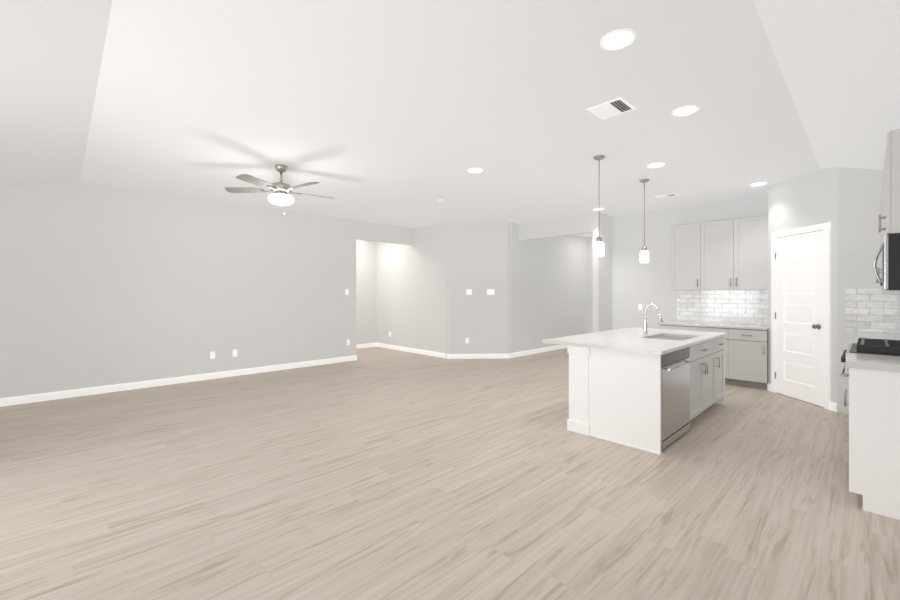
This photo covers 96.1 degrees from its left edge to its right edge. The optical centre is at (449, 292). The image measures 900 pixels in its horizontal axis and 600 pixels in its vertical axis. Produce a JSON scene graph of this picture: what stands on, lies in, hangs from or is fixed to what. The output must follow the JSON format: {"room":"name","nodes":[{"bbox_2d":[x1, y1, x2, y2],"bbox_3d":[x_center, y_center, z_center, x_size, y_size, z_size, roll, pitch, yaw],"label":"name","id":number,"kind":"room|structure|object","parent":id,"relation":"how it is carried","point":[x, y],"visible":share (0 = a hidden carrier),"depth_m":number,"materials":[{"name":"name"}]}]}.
{"room":"open-plan kitchen living room","nodes":[
{"label":"open-plan kitchen living room","id":0,"kind":"room"},
{"bbox_2d":[0,167,896,413],"bbox_3d":[0.213,-0.205,6.177,13.120,3.250,9.840,0,0,-44],"label":"wall","id":1,"kind":"structure","parent":0,"point":[101,284],"depth_m":6.87,"materials":[{"name":"grey paint"}]},
{"bbox_2d":[210,352,214,358],"bbox_3d":[-3.925,1.030,6.696,0.070,0.115,0.008,0,0,-44],"label":"outlet","id":2,"kind":"object","parent":1,"relation":"attached to","point":[212,354],"visible":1,"depth_m":6.69,"materials":[{"name":"white plastic"}]},
{"bbox_2d":[0,343,836,411],"bbox_3d":[0.113,1.370,6.080,12.600,0.100,9.600,0,0,-44],"label":"baseboard","id":3,"kind":"structure","parent":1,"relation":"attached to","point":[9,401],"depth_m":6.78,"materials":[{"name":"white wood"}]},
{"bbox_2d":[466,289,471,294],"bbox_3d":[0.413,-0.020,8.754,0.116,0.115,0.014,0,0,-3],"label":"light switch","id":4,"kind":"object","parent":1,"relation":"attached to","point":[468,291],"visible":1,"depth_m":8.76,"materials":[{"name":"white plastic"}]},
{"bbox_2d":[487,289,493,294],"bbox_3d":[0.884,-0.020,8.777,0.162,0.115,0.014,0,0,-3],"label":"light switch","id":5,"kind":"object","parent":1,"relation":"attached to","point":[489,291],"visible":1,"depth_m":8.78,"materials":[{"name":"white plastic"}]},
{"bbox_2d":[671,215,767,289],"bbox_3d":[4.425,-0.610,6.656,0.387,1.121,1.376,0,0,-44],"label":"upper cabinet","id":6,"kind":"object","parent":1,"relation":"attached to","point":[731,254],"visible":0.98,"depth_m":6.51,"materials":[{"name":"grey wood"}]},
{"bbox_2d":[677,289,899,333],"bbox_3d":[4.380,0.228,4.613,1.643,0.556,5.125,0,0,11],"label":"tile backsplash","id":7,"kind":"structure","parent":1,"relation":"attached to","point":[867,310],"depth_m":6.43,"materials":[{"name":"white tile"}]},
{"bbox_2d":[771,222,830,409],"bbox_3d":[4.593,0.281,5.372,0.084,2.278,0.916,0,0,1],"label":"door","id":8,"kind":"structure","parent":1,"relation":"attached to","point":[800,263],"depth_m":5.32,"materials":[{"name":"white wood"}]},
{"bbox_2d":[873,233,899,290],"bbox_3d":[3.553,-0.223,3.065,0.760,0.405,0.480,0,0,-44],"label":"microwave","id":9,"kind":"object","parent":1,"relation":"attached to","point":[890,247],"visible":1,"depth_m":2.92,"materials":[{"name":"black metal"}]},
{"bbox_2d":[876,129,899,287],"bbox_3d":[4.143,-0.610,3.613,2.371,1.121,0.450,0,0,-44],"label":"upper cabinet","id":10,"kind":"object","parent":1,"relation":"attached to","point":[889,219],"visible":0.71,"depth_m":2.92,"materials":[{"name":"grey wood"}]},
{"bbox_2d":[0,347,899,599],"bbox_3d":[-0.337,1.470,6.619,13.300,0.100,11.600,0,0,-44],"label":"floor","id":11,"kind":"structure","parent":0,"point":[384,473],"depth_m":2.85,"materials":[{"name":"brown wood"}]},
{"bbox_2d":[542,303,727,454],"bbox_3d":[2.280,0.771,4.764,2.375,1.297,1.232,0,0,-44],"label":"kitchen island","id":12,"kind":"object","parent":11,"relation":"on","point":[635,387],"visible":1,"depth_m":3.96,"materials":[{"name":"white paint"}]},
{"bbox_2d":[658,321,767,389],"bbox_3d":[4.289,0.964,6.602,0.657,0.912,1.485,0,0,-44],"label":"base cabinet","id":13,"kind":"object","parent":11,"relation":"on","point":[746,346],"visible":0.39,"depth_m":6.10,"materials":[{"name":"grey wood"}]},
{"bbox_2d":[840,338,899,375],"bbox_3d":[3.483,0.897,3.137,0.760,1.046,0.644,0,0,-44],"label":"range","id":14,"kind":"object","parent":11,"relation":"on","point":[864,345],"visible":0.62,"depth_m":3.07,"materials":[{"name":"silver metal"}]},
{"bbox_2d":[843,332,899,519],"bbox_3d":[3.886,0.935,3.493,2.907,0.970,0.633,0,0,-44],"label":"base cabinet","id":15,"kind":"object","parent":11,"relation":"on","point":[874,380],"visible":0.88,"depth_m":2.61,"materials":[{"name":"grey wood"}]},
{"bbox_2d":[0,0,899,236],"bbox_3d":[-0.337,-1.225,6.619,13.300,0.850,11.600,0,0,-44],"label":"ceiling","id":16,"kind":"structure","parent":0,"point":[386,105],"depth_m":3.19,"materials":[{"name":"white paint"}]},
{"bbox_2d":[225,165,334,213],"bbox_3d":[-2.030,-1.257,4.965,1.256,0.584,1.272,0,0,-44],"label":"fan","id":17,"kind":"object","parent":16,"relation":"attached to","point":[281,197],"visible":1,"depth_m":4.87,"materials":[{"name":"silver metal"}]},
{"bbox_2d":[467,168,483,172],"bbox_3d":[0.321,-1.546,5.114,0.206,0.007,0.206,0,0,-44],"label":"recessed light","id":18,"kind":"object","parent":16,"relation":"in","point":[471,170],"visible":1,"depth_m":5.10,"materials":[{"name":"white plastic"}]},
{"bbox_2d":[593,155,604,256],"bbox_3d":[1.698,-0.984,4.608,0.124,1.132,0.124,0,0,-44],"label":"pendant light","id":19,"kind":"object","parent":16,"relation":"hanging from","point":[598,245],"visible":1,"depth_m":4.58,"materials":[{"name":"white glass"}]},
{"bbox_2d":[587,97,635,119],"bbox_3d":[1.357,-1.542,3.405,0.290,0.016,0.290,0,0,-44],"label":"ceiling vent","id":20,"kind":"object","parent":16,"relation":"in","point":[618,106],"visible":1,"depth_m":3.39,"materials":[{"name":"white metal"}]},
{"bbox_2d":[600,29,636,50],"bbox_3d":[1.029,-1.546,2.478,0.206,0.007,0.206,0,0,-44],"label":"recessed light","id":21,"kind":"object","parent":16,"relation":"in","point":[622,38],"visible":1,"depth_m":2.47,"materials":[{"name":"white plastic"}]},
{"bbox_2d":[639,179,648,262],"bbox_3d":[2.670,-0.984,5.559,0.124,1.132,0.124,0,0,-44],"label":"pendant light","id":22,"kind":"object","parent":16,"relation":"hanging from","point":[644,254],"visible":1,"depth_m":5.54,"materials":[{"name":"white glass"}]},
{"bbox_2d":[647,162,664,167],"bbox_3d":[2.495,-1.546,4.904,0.206,0.007,0.206,0,0,-44],"label":"recessed light","id":23,"kind":"object","parent":16,"relation":"in","point":[659,164],"visible":1,"depth_m":4.90,"materials":[{"name":"white plastic"}]},
{"bbox_2d":[654,193,677,197],"bbox_3d":[3.443,-1.542,6.443,0.160,0.019,0.300,0,0,-44],"label":"ceiling vent","id":24,"kind":"object","parent":16,"relation":"in","point":[673,194],"visible":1,"depth_m":6.42,"materials":[{"name":"white metal"}]},
{"bbox_2d":[672,105,698,116],"bbox_3d":[2.002,-1.546,3.442,0.206,0.007,0.206,0,0,-44],"label":"recessed light","id":25,"kind":"object","parent":16,"relation":"in","point":[685,110],"visible":1,"depth_m":3.43,"materials":[{"name":"white plastic"}]},
{"bbox_2d":[750,182,766,185],"bbox_3d":[4.385,-1.546,5.753,0.206,0.007,0.206,0,0,-44],"label":"recessed light","id":26,"kind":"object","parent":16,"relation":"in","point":[758,183],"visible":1,"depth_m":5.76,"materials":[{"name":"white plastic"}]}
]}

